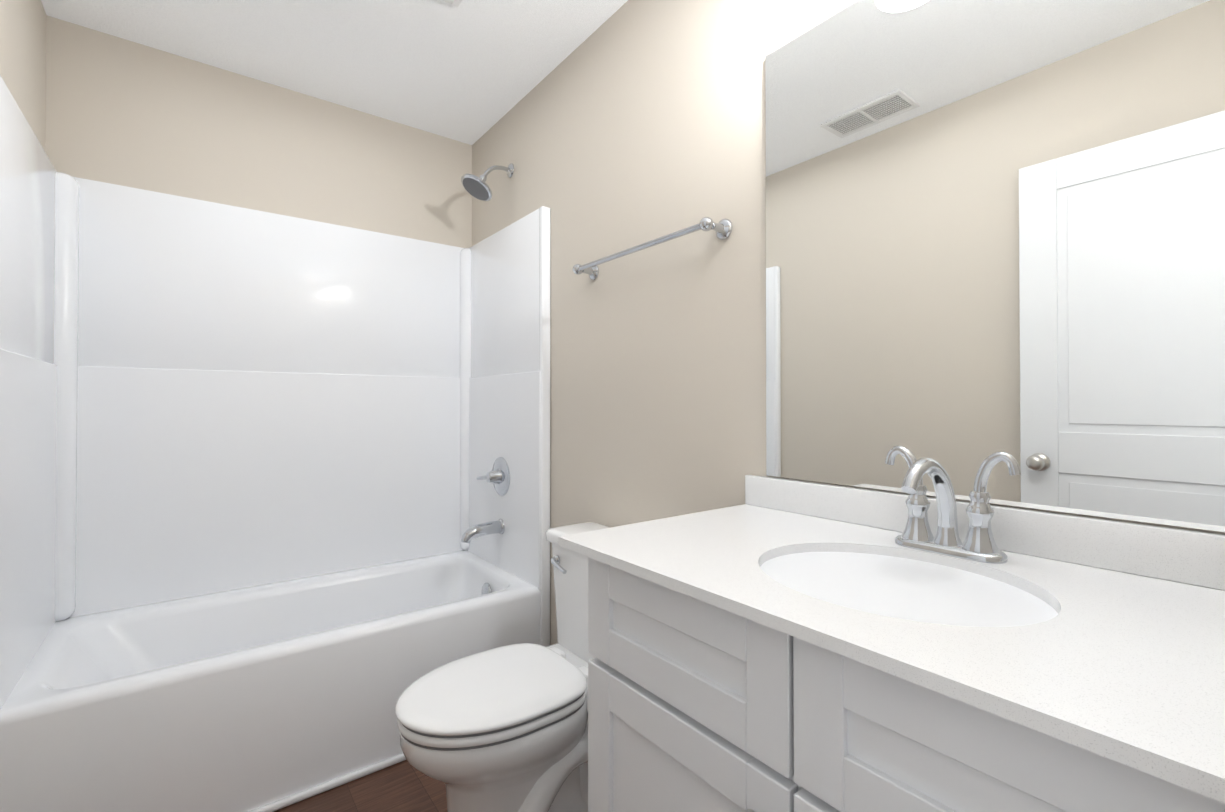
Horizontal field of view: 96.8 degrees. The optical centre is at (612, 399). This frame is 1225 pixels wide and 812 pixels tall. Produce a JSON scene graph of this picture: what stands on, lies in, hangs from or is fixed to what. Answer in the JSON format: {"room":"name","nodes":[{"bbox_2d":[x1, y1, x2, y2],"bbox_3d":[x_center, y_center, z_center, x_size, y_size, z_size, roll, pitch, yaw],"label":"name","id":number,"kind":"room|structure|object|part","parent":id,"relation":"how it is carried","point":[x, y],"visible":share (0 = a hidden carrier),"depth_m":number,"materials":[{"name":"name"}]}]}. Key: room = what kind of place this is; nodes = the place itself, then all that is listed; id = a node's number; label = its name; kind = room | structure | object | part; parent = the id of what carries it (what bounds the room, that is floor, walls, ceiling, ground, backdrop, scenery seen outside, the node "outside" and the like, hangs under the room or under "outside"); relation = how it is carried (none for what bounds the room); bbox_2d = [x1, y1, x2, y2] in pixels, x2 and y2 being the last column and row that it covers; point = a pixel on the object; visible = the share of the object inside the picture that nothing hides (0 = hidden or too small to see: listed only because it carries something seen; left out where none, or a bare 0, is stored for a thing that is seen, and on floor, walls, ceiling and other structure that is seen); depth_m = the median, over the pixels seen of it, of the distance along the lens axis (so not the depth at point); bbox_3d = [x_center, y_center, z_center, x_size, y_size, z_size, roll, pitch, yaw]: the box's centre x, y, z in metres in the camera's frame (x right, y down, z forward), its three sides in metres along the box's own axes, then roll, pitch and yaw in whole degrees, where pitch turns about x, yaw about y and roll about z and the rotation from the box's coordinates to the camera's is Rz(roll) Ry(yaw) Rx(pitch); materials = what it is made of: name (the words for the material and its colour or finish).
{"room":"bathroom","nodes":[
{"label":"bathroom","id":0,"kind":"room"},
{"bbox_2d":[0,0,46,149],"bbox_3d":[-1.093,-0.064,0.695,0.100,2.440,2.900,0,-1,-38],"label":"wall","id":1,"kind":"structure","parent":0,"point":[23,49],"depth_m":1.59,"materials":[{"name":"beige paint"}]},
{"bbox_2d":[45,16,471,247],"bbox_3d":[-1.319,-0.051,2.288,1.686,2.440,0.100,0,-1,-38],"label":"wall","id":2,"kind":"structure","parent":0,"point":[123,112],"depth_m":2.12,"materials":[{"name":"beige paint"}]},
{"bbox_2d":[41,0,627,144],"bbox_3d":[-0.465,-1.330,1.189,1.686,0.100,2.900,0,-1,-38],"label":"ceiling","id":3,"kind":"structure","parent":0,"point":[470,72],"depth_m":1.95,"materials":[{"name":"white paint"}]},
{"bbox_2d":[443,0,461,6],"bbox_3d":[-0.524,-1.272,1.569,0.270,0.009,0.270,0,-1,-38],"label":"ceiling vent","id":4,"kind":"object","parent":3,"relation":"in","point":[456,3],"visible":1,"depth_m":1.74,"materials":[{"name":"white metal"}]},
{"bbox_2d":[274,760,447,811],"bbox_3d":[-0.465,1.210,1.168,1.686,0.100,2.900,0,-1,-38],"label":"floor","id":5,"kind":"structure","parent":0,"point":[404,786],"depth_m":1.60,"materials":[{"name":"brown wood"}]},
{"bbox_2d":[0,76,550,811],"bbox_3d":[-1.055,0.066,1.944,1.484,2.200,0.762,0,-1,-38],"label":"bathtub","id":6,"kind":"object","parent":5,"relation":"on","point":[274,508],"visible":0.92,"depth_m":1.96,"materials":[{"name":"white plastic"}]},
{"bbox_2d":[0,550,539,811],"bbox_3d":[-1.060,0.943,1.943,1.483,0.446,0.746,0,-1,-38],"label":"basin","id":7,"kind":"object","parent":6,"relation":"in","point":[260,695],"depth_m":1.62,"materials":[{"name":"white plastic"}]},
{"bbox_3d":[-0.548,0.551,2.283,0.179,0.081,0.066,0,-1,-38],"label":"spout","id":8,"kind":"part","parent":6,"relation":"part of","materials":[{"name":"silver metal"}]},
{"bbox_3d":[-0.511,0.329,2.324,0.071,0.166,0.183,0,-1,-38],"label":"valve handle","id":9,"kind":"part","parent":6,"relation":"part of","materials":[{"name":"silver metal"}]},
{"bbox_2d":[395,522,610,811],"bbox_3d":[-0.214,0.786,1.466,0.706,0.753,0.454,0,-1,-38],"label":"toilet","id":10,"kind":"object","parent":5,"relation":"on","point":[502,729],"visible":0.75,"depth_m":1.32,"materials":[{"name":"white ceramic"}]},
{"bbox_3d":[-0.300,0.747,1.400,0.490,0.054,0.372,0,-1,-38],"label":"seat","id":11,"kind":"part","parent":10,"relation":"part of","materials":[{"name":"white plastic"}]},
{"bbox_3d":[-0.163,0.502,1.661,0.032,0.034,0.095,0,-1,-38],"label":"flush lever","id":12,"kind":"part","parent":10,"relation":"part of","materials":[{"name":"silver metal"}]},
{"bbox_3d":[-0.011,0.588,1.624,0.192,0.355,0.454,0,-1,-38],"label":"tank","id":13,"kind":"part","parent":10,"relation":"part of","materials":[{"name":"white ceramic"}]},
{"bbox_2d":[558,446,1224,811],"bbox_3d":[0.422,0.618,0.781,0.556,1.076,0.989,0,-1,-38],"label":"bathroom vanity","id":14,"kind":"object","parent":5,"relation":"on","point":[771,644],"visible":1,"depth_m":0.69,"materials":[{"name":"white paint"}]},
{"bbox_2d":[885,446,1020,563],"bbox_3d":[0.511,0.166,0.871,0.177,0.171,0.205,0,-1,-38],"label":"faucet","id":15,"kind":"object","parent":14,"relation":"on","point":[917,540],"depth_m":0.88,"materials":[{"name":"silver metal"}]},
{"bbox_2d":[472,0,1224,645],"bbox_3d":[0.163,-0.056,1.662,0.100,2.440,2.900,0,-1,-38],"label":"wall","id":16,"kind":"structure","parent":0,"point":[630,124],"depth_m":1.64,"materials":[{"name":"beige paint"}]},
{"bbox_2d":[573,217,731,279],"bbox_3d":[0.080,-0.442,1.620,0.086,0.054,0.634,0,-1,-38],"label":"towel rail","id":17,"kind":"object","parent":16,"relation":"attached to","point":[722,228],"visible":1,"depth_m":1.49,"materials":[{"name":"silver metal"}]},
{"bbox_2d":[745,475,1224,590],"bbox_3d":[0.634,0.217,0.948,0.020,0.071,0.989,0,-1,-38],"label":"backsplash","id":18,"kind":"structure","parent":16,"relation":"attached to","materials":[{"name":"white stone"}]},
{"bbox_2d":[765,0,1224,531],"bbox_3d":[0.655,-0.326,0.937,0.005,1.007,0.935,0,-1,-38],"label":"mirror glass","id":19,"kind":"object","parent":16,"relation":"attached to","point":[993,226],"visible":1,"depth_m":0.92,"materials":[{"name":"grey"}]}
]}

